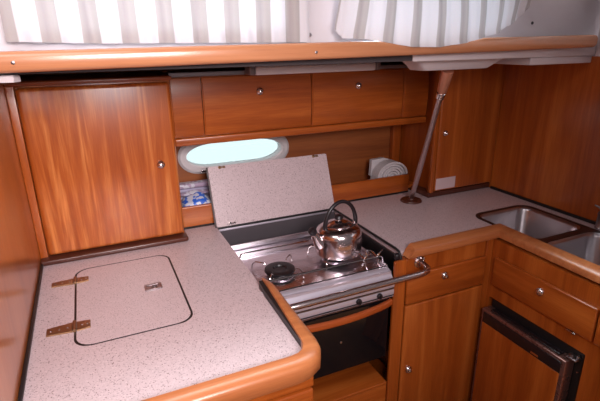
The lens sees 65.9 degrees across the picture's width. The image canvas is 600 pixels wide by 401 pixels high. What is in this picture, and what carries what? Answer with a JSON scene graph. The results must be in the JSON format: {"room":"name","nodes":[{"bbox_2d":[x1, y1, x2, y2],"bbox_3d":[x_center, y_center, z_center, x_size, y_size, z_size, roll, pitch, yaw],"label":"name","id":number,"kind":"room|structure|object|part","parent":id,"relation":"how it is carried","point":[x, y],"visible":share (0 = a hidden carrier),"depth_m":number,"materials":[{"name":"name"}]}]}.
{"room":"ship interior","nodes":[
{"label":"ship interior","id":0,"kind":"room"},
{"bbox_2d":[0,83,40,400],"bbox_3d":[-0.689,0.480,1.195,0.041,1.530,1.450,-9,21,-23],"label":"wall","id":1,"kind":"structure","parent":0,"point":[20,259],"depth_m":1.13,"materials":[{"name":"brown wood"}]},
{"bbox_2d":[17,264,43,400],"bbox_3d":[-0.668,0.325,1.152,0.008,0.010,0.810,-9,21,-23],"label":"trim","id":2,"kind":"structure","parent":1,"relation":"attached to","point":[31,330],"depth_m":1.11,"materials":[{"name":"brown wood"}]},
{"bbox_2d":[0,55,411,74],"bbox_3d":[0.049,-0.513,1.637,1.995,0.025,0.727,-9,21,-23],"label":"ceiling","id":3,"kind":"structure","parent":0,"point":[408,57],"depth_m":1.20,"materials":[{"name":"grey"}]},
{"bbox_2d":[0,35,597,72],"bbox_3d":[0.093,-0.404,1.240,2.086,0.066,0.043,-9,21,-23],"label":"wooden ledge","id":4,"kind":"object","parent":3,"relation":"attached to","point":[103,58],"visible":1,"depth_m":1.12,"materials":[{"name":"brown wood"}]},
{"bbox_2d":[245,62,380,74],"bbox_3d":[0.058,-0.502,1.720,0.538,0.050,0.068,-9,21,-23],"label":"lamp","id":5,"kind":"object","parent":3,"relation":"attached to","point":[341,67],"visible":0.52,"depth_m":1.68,"materials":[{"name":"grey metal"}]},
{"bbox_2d":[402,59,501,70],"bbox_3d":[0.513,-0.457,1.548,0.395,0.034,0.105,-9,21,-23],"label":"bracket","id":6,"kind":"object","parent":3,"relation":"attached to","point":[479,63],"visible":0.8,"depth_m":1.50,"materials":[{"name":"grey plastic"}]},
{"bbox_2d":[17,61,402,229],"bbox_3d":[-0.085,0.116,2.187,1.995,1.560,0.035,-9,21,-23],"label":"wall","id":7,"kind":"structure","parent":0,"point":[349,153],"depth_m":2.18,"materials":[{"name":"brown wood"}]},
{"bbox_2d":[2,71,188,265],"bbox_3d":[-0.683,-0.136,1.619,0.476,0.578,0.300,-9,21,-23],"label":"upper cabinet","id":8,"kind":"object","parent":7,"relation":"attached to","point":[97,154],"visible":0.98,"depth_m":1.50,"materials":[{"name":"brown wood"}]},
{"bbox_3d":[-0.690,-0.405,1.532,0.474,0.012,0.286,-9,21,-23],"label":"moulding","id":9,"kind":"part","parent":8,"relation":"part of","materials":[{"name":"red wood"}]},
{"bbox_3d":[-0.679,0.129,1.710,0.476,0.018,0.300,-9,21,-23],"label":"moulding","id":10,"kind":"part","parent":8,"relation":"part of","materials":[{"name":"brown wood"}]},
{"bbox_3d":[-0.470,-0.120,1.568,0.029,0.029,0.018,-9,21,-23],"label":"knob","id":11,"kind":"part","parent":8,"relation":"part of","materials":[{"name":"silver metal"}]},
{"bbox_2d":[177,136,288,173],"bbox_3d":[-0.276,-0.207,1.972,0.487,0.148,0.059,-9,21,-23],"label":"window","id":12,"kind":"structure","parent":7,"relation":"in","point":[195,159],"depth_m":1.98,"materials":[{"name":"grey"}]},
{"bbox_3d":[-0.286,-0.210,1.988,0.425,0.104,0.005,-9,21,-23],"label":"pane","id":13,"kind":"part","parent":12,"relation":"part of","materials":[{"name":"clear glass"}]},
{"bbox_2d":[167,64,428,146],"bbox_3d":[0.023,-0.418,1.907,1.114,0.257,0.222,-9,21,-23],"label":"locker","id":14,"kind":"object","parent":7,"relation":"attached to","point":[209,107],"visible":0.85,"depth_m":1.79,"materials":[{"name":"brown wood"}]},
{"bbox_3d":[-0.400,-0.328,1.639,0.108,0.208,0.022,-9,21,-23],"label":"door","id":15,"kind":"part","parent":14,"relation":"part of","materials":[{"name":"brown wood"}]},
{"bbox_3d":[-0.153,-0.368,1.744,0.428,0.208,0.022,-9,21,-23],"label":"door","id":16,"kind":"part","parent":14,"relation":"part of","materials":[{"name":"brown wood"}]},
{"bbox_3d":[-0.146,-0.403,1.712,0.029,0.029,0.018,-9,21,-23],"label":"knob","id":17,"kind":"part","parent":14,"relation":"part of","materials":[{"name":"silver metal"}]},
{"bbox_3d":[0.020,-0.313,1.952,1.114,0.029,0.201,-9,21,-23],"label":"rail","id":18,"kind":"part","parent":14,"relation":"part of","materials":[{"name":"brown wood"}]},
{"bbox_3d":[0.242,-0.430,1.912,0.432,0.208,0.022,-9,21,-23],"label":"door","id":19,"kind":"part","parent":14,"relation":"part of","materials":[{"name":"brown wood"}]},
{"bbox_3d":[0.240,-0.465,1.877,0.029,0.029,0.018,-9,21,-23],"label":"knob","id":20,"kind":"part","parent":14,"relation":"part of","materials":[{"name":"silver metal"}]},
{"bbox_3d":[0.503,-0.471,2.022,0.132,0.208,0.022,-9,21,-23],"label":"door","id":21,"kind":"part","parent":14,"relation":"part of","materials":[{"name":"brown wood"}]},
{"bbox_2d":[399,63,504,197],"bbox_3d":[0.690,-0.367,2.185,0.370,0.616,0.320,-9,21,-23],"label":"upper cabinet","id":22,"kind":"object","parent":7,"relation":"attached to","point":[460,154],"visible":0.74,"depth_m":2.08,"materials":[{"name":"brown wood"}]},
{"bbox_3d":[0.688,-0.091,2.293,0.370,0.023,0.294,-9,21,-23],"label":"moulding","id":23,"kind":"part","parent":22,"relation":"part of","materials":[{"name":"brown wood"}]},
{"bbox_3d":[0.755,-0.327,2.077,0.340,0.550,0.018,-9,21,-23],"label":"door","id":24,"kind":"part","parent":22,"relation":"part of","materials":[{"name":"brown wood"}]},
{"bbox_2d":[0,0,599,50],"bbox_3d":[0.216,-0.625,1.326,2.600,0.385,0.025,-9,21,-23],"label":"wall","id":25,"kind":"structure","parent":0,"point":[549,17],"depth_m":1.57,"materials":[{"name":"grey plastic"}]},
{"bbox_2d":[0,74,20,82],"bbox_3d":[-0.668,-0.263,0.997,0.120,0.015,0.095,-9,21,-23],"label":"trim","id":26,"kind":"structure","parent":25,"relation":"attached to","point":[3,78],"depth_m":0.97,"materials":[{"name":"grey plastic"}]},
{"bbox_2d":[0,0,309,43],"bbox_3d":[-0.300,-0.501,1.072,0.712,0.263,0.013,-9,21,-23],"label":"curtain","id":27,"kind":"object","parent":25,"relation":"hanging from","point":[47,21],"visible":1,"depth_m":1.08,"materials":[{"name":"fabric"}]},
{"bbox_2d":[335,0,530,46],"bbox_3d":[0.435,-0.592,1.338,0.720,0.281,0.082,-9,21,-23],"label":"curtain","id":28,"kind":"object","parent":25,"relation":"hanging from","point":[412,23],"visible":1,"depth_m":1.30,"materials":[{"name":"fabric"}]},
{"bbox_2d":[489,56,599,224],"bbox_3d":[1.122,0.209,1.911,0.038,1.535,1.550,-9,21,-23],"label":"wall","id":29,"kind":"structure","parent":0,"point":[547,150],"depth_m":1.90,"materials":[{"name":"brown wood"}]},
{"bbox_2d":[412,45,596,61],"bbox_3d":[0.736,-0.495,1.546,0.880,0.037,0.006,-9,21,-23],"label":"trim","id":30,"kind":"structure","parent":29,"relation":"attached to","point":[589,51],"depth_m":1.52,"materials":[{"name":"grey plastic"}]},
{"bbox_2d":[490,186,595,224],"bbox_3d":[1.137,0.089,1.770,0.008,0.012,1.063,-9,21,-23],"label":"trim","id":31,"kind":"structure","parent":29,"relation":"attached to","point":[491,187],"depth_m":1.96,"materials":[{"name":"black rubber"}]},
{"bbox_2d":[494,55,594,64],"bbox_3d":[0.870,-0.557,1.816,0.350,0.028,0.380,-9,21,-23],"label":"trim","id":32,"kind":"structure","parent":29,"relation":"attached to","point":[566,59],"depth_m":1.64,"materials":[{"name":"grey plastic"}]},
{"bbox_2d":[595,29,599,55],"bbox_3d":[1.261,-0.607,1.279,0.038,0.414,0.820,-9,21,-23],"label":"trim","id":33,"kind":"structure","parent":29,"relation":"attached to","point":[597,52],"depth_m":1.68,"materials":[{"name":"grey plastic"}]},
{"bbox_3d":[0.553,1.255,1.298,2.350,0.030,2.850,-9,21,-23],"label":"floor","id":34,"kind":"structure","parent":0,"visible":0},
{"bbox_2d":[249,376,313,400],"bbox_3d":[-0.414,0.723,1.451,0.588,0.899,0.896,-9,21,-23],"label":"base cabinet","id":35,"kind":"object","parent":34,"relation":"on","point":[303,391],"visible":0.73,"depth_m":1.03,"materials":[{"name":"brown wood"}]},
{"bbox_2d":[23,225,320,400],"bbox_3d":[-0.403,0.272,1.310,0.630,0.049,0.938,-9,21,-23],"label":"countertop","id":36,"kind":"structure","parent":35,"relation":"on","point":[188,320],"depth_m":1.16,"materials":[{"name":"stone"}]},
{"bbox_3d":[-0.234,0.537,0.970,0.575,0.158,0.026,-9,21,-23],"label":"drawer","id":37,"kind":"part","parent":35,"relation":"part of","materials":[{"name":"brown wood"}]},
{"bbox_2d":[311,362,386,400],"bbox_3d":[0.071,0.872,1.752,0.479,0.409,0.164,-9,21,-23],"label":"storage box","id":38,"kind":"object","parent":34,"relation":"on","point":[362,382],"visible":0.52,"depth_m":1.70,"materials":[{"name":"brown wood"}]},
{"bbox_3d":[0.101,0.900,1.692,0.479,0.395,0.014,-9,21,-23],"label":"panel","id":39,"kind":"part","parent":38,"relation":"part of","materials":[{"name":"brown wood"}]},
{"bbox_2d":[363,232,493,400],"bbox_3d":[0.435,0.536,1.963,0.442,0.899,0.484,-9,21,-23],"label":"base cabinet","id":40,"kind":"object","parent":34,"relation":"on","point":[435,319],"visible":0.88,"depth_m":1.72,"materials":[{"name":"brown wood"}]},
{"bbox_2d":[289,256,430,310],"bbox_3d":[0.184,0.265,1.458,0.586,0.044,0.090,-9,21,-23],"label":"bar","id":41,"kind":"object","parent":40,"relation":"attached to","point":[419,262],"visible":0.88,"depth_m":1.42,"materials":[{"name":"grey metal"}]},
{"bbox_3d":[0.403,0.626,1.709,0.029,0.029,0.018,-9,21,-23],"label":"knob","id":42,"kind":"part","parent":40,"relation":"part of","materials":[{"name":"silver metal"}]},
{"bbox_3d":[0.532,0.648,1.798,0.356,0.642,0.016,-9,21,-23],"label":"door","id":43,"kind":"part","parent":40,"relation":"part of","materials":[{"name":"brown wood"}]},
{"bbox_3d":[0.528,0.285,1.673,0.356,0.116,0.016,-9,21,-23],"label":"drawer","id":44,"kind":"part","parent":40,"relation":"part of","materials":[{"name":"brown wood"}]},
{"bbox_3d":[0.517,0.268,1.642,0.029,0.029,0.018,-9,21,-23],"label":"knob","id":45,"kind":"part","parent":40,"relation":"part of","materials":[{"name":"silver metal"}]},
{"bbox_3d":[0.709,0.544,1.852,0.032,0.849,0.008,-9,21,-23],"label":"corner post","id":46,"kind":"part","parent":40,"relation":"part of","materials":[{"name":"brown wood"}]},
{"bbox_2d":[485,238,599,400],"bbox_3d":[1.030,0.632,1.663,0.444,0.899,0.650,-9,21,-23],"label":"base cabinet","id":47,"kind":"object","parent":34,"relation":"on","point":[564,303],"visible":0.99,"depth_m":1.51,"materials":[{"name":"brown wood"}]},
{"bbox_2d":[217,187,599,283],"bbox_3d":[0.475,0.143,1.648,1.324,0.046,1.368,-9,21,-23],"label":"countertop","id":48,"kind":"structure","parent":47,"relation":"on","point":[436,224],"depth_m":1.79,"materials":[{"name":"stone"}]},
{"bbox_2d":[206,154,333,227],"bbox_3d":[-0.106,-0.048,1.885,0.520,0.226,0.101,-9,21,-23],"label":"flap","id":49,"kind":"object","parent":48,"relation":"on","point":[241,193],"visible":1,"depth_m":1.87,"materials":[{"name":"laminate"}]},
{"bbox_2d":[182,125,412,228],"bbox_3d":[0.018,-0.148,2.020,1.112,0.325,0.180,-9,21,-23],"label":"niche shelf","id":50,"kind":"object","parent":48,"relation":"on","point":[200,215],"visible":0.39,"depth_m":2.08,"materials":[{"name":"brown wood"}]},
{"bbox_2d":[179,179,210,200],"bbox_3d":[-0.433,-0.021,1.895,0.141,0.115,0.050,-9,21,-23],"label":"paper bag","id":51,"kind":"object","parent":50,"relation":"on","point":[198,184],"visible":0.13,"depth_m":1.87,"materials":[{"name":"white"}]},
{"bbox_2d":[180,189,210,206],"bbox_3d":[-0.411,0.010,1.838,0.128,0.093,0.094,-9,21,-23],"label":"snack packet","id":52,"kind":"object","parent":50,"relation":"on","point":[194,197],"visible":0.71,"depth_m":1.81,"materials":[{"name":"blue plastic"}]},
{"bbox_2d":[368,157,407,178],"bbox_3d":[0.415,-0.137,2.179,0.171,0.128,0.073,-9,21,-23],"label":"plates","id":53,"kind":"object","parent":50,"relation":"on","point":[380,167],"visible":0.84,"depth_m":2.15,"materials":[{"name":"white ceramic"}]},
{"bbox_3d":[0.466,-0.261,2.284,0.043,0.294,0.028,-9,21,-23],"label":"post","id":54,"kind":"part","parent":50,"relation":"part of","materials":[{"name":"brown wood"}]},
{"bbox_2d":[218,208,401,378],"bbox_3d":[0.024,0.558,1.792,0.522,0.878,0.544,-9,21,-23],"label":"stove","id":55,"kind":"object","parent":48,"relation":"attached to","point":[236,234],"depth_m":1.58,"materials":[{"name":"silver metal"}]},
{"bbox_3d":[-0.011,0.165,1.702,0.448,0.026,0.006,-9,21,-23],"label":"fiddle rail","id":56,"kind":"part","parent":55,"relation":"part of","materials":[{"name":"silver metal"}]},
{"bbox_3d":[-0.082,0.310,1.967,0.506,0.495,0.006,-9,21,-23],"label":"plate","id":57,"kind":"part","parent":55,"relation":"part of","materials":[{"name":"silver metal"}]},
{"bbox_3d":[-0.067,0.241,1.547,0.099,0.014,0.099,-9,21,-23],"label":"burner","id":58,"kind":"part","parent":55,"relation":"part of","materials":[{"name":"silver metal"}]},
{"bbox_2d":[231,231,387,293],"bbox_3d":[0.021,0.209,1.644,0.454,0.033,0.393,-9,21,-23],"label":"cooktop","id":59,"kind":"object","parent":55,"relation":"in","point":[287,260],"depth_m":1.58,"materials":[{"name":"silver metal"}]},
{"bbox_3d":[0.033,0.356,1.670,0.454,0.410,0.444,-9,21,-23],"label":"gimbal stove","id":60,"kind":"part","parent":55,"relation":"part of","materials":[{"name":"silver metal"}]},
{"bbox_3d":[0.084,0.230,1.504,0.448,0.029,0.006,-9,21,-23],"label":"fiddle rail","id":61,"kind":"part","parent":55,"relation":"part of","materials":[{"name":"silver metal"}]},
{"bbox_3d":[0.126,0.199,1.663,0.095,0.014,0.095,-9,21,-23],"label":"burner","id":62,"kind":"part","parent":55,"relation":"part of","materials":[{"name":"silver metal"}]},
{"bbox_2d":[308,200,361,260],"bbox_3d":[0.131,0.093,1.614,0.165,0.193,0.185,7,20,20],"label":"kettle","id":63,"kind":"object","parent":55,"relation":"on","point":[336,239],"visible":1,"depth_m":1.58,"materials":[{"name":"silver metal"}]},
{"bbox_3d":[0.063,0.133,1.592,0.059,0.067,0.052,-9,21,-23],"label":"spout","id":64,"kind":"part","parent":63,"relation":"part of","materials":[{"name":"silver metal"}]},
{"bbox_3d":[0.135,0.057,1.611,0.033,0.018,0.033,-9,21,-23],"label":"knob","id":65,"kind":"part","parent":63,"relation":"part of","materials":[{"name":"black plastic"}]},
{"bbox_3d":[0.135,0.075,1.617,0.093,0.019,0.093,-9,21,-23],"label":"lid","id":66,"kind":"part","parent":63,"relation":"part of","materials":[{"name":"silver metal"}]},
{"bbox_3d":[0.142,0.048,1.612,0.146,0.107,0.032,-9,21,-23],"label":"handle","id":67,"kind":"part","parent":63,"relation":"part of","materials":[{"name":"black plastic"}]},
{"bbox_3d":[0.107,0.472,1.549,0.438,0.252,0.014,-9,21,-23],"label":"oven door","id":68,"kind":"part","parent":55,"relation":"part of","materials":[{"name":"black glass"}]},
{"bbox_3d":[0.109,0.361,1.503,0.438,0.012,0.003,-9,21,-23],"label":"door trim","id":69,"kind":"part","parent":55,"relation":"part of","materials":[{"name":"silver metal"}]},
{"bbox_3d":[0.121,0.382,1.489,0.430,0.027,0.044,-9,21,-23],"label":"handle","id":70,"kind":"part","parent":55,"relation":"part of","materials":[{"name":"red wood"}]},
{"bbox_3d":[0.250,0.353,1.855,0.003,0.479,0.484,-9,21,-23],"label":"plate","id":71,"kind":"part","parent":55,"relation":"part of","materials":[{"name":"black metal"}]},
{"bbox_2d":[400,70,453,203],"bbox_3d":[0.508,-0.229,1.825,0.094,0.592,0.401,-3,19,-5],"label":"support pole","id":72,"kind":"object","parent":48,"relation":"on","point":[445,78],"visible":0.97,"depth_m":1.75,"materials":[{"name":"silver metal"}]},
{"bbox_2d":[476,205,599,265],"bbox_3d":[0.964,0.199,1.701,0.306,0.152,0.635,-9,21,-23],"label":"double sink","id":73,"kind":"object","parent":48,"relation":"in","point":[582,241],"visible":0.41,"depth_m":1.86,"materials":[{"name":"silver metal"}]},
{"bbox_3d":[0.897,0.152,1.842,0.278,0.151,0.282,-9,21,-23],"label":"bowl","id":74,"kind":"part","parent":73,"relation":"part of","materials":[{"name":"silver metal"}]},
{"bbox_3d":[1.029,0.245,1.567,0.278,0.151,0.294,-9,21,-23],"label":"bowl","id":75,"kind":"part","parent":73,"relation":"part of","materials":[{"name":"silver metal"}]},
{"bbox_2d":[594,204,599,229],"bbox_3d":[1.119,0.083,1.675,0.040,0.087,0.170,1,19,5],"label":"tap","id":76,"kind":"object","parent":48,"relation":"on","point":[597,225],"visible":1,"depth_m":1.73,"materials":[{"name":"silver metal"}]},
{"bbox_2d":[470,299,584,400],"bbox_3d":[0.966,0.684,1.777,0.422,0.588,0.379,-9,21,-23],"label":"fridge","id":77,"kind":"object","parent":47,"relation":"in","point":[517,359],"visible":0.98,"depth_m":1.64,"materials":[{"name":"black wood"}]},
{"bbox_3d":[0.772,0.745,1.718,0.002,0.492,0.328,-9,21,-23],"label":"wood panel","id":78,"kind":"part","parent":77,"relation":"part of","materials":[{"name":"brown wood"}]},
{"bbox_3d":[0.795,0.305,1.543,0.018,0.029,0.029,-9,21,-23],"label":"knob","id":79,"kind":"part","parent":47,"relation":"part of","materials":[{"name":"silver metal"}]},
{"bbox_3d":[0.807,0.319,1.562,0.014,0.114,0.394,-9,21,-23],"label":"drawer","id":80,"kind":"part","parent":47,"relation":"part of","materials":[{"name":"brown wood"}]},
{"bbox_3d":[0.935,0.409,1.294,0.014,0.114,0.213,-9,21,-23],"label":"drawer","id":81,"kind":"part","parent":47,"relation":"part of","materials":[{"name":"brown wood"}]}
]}

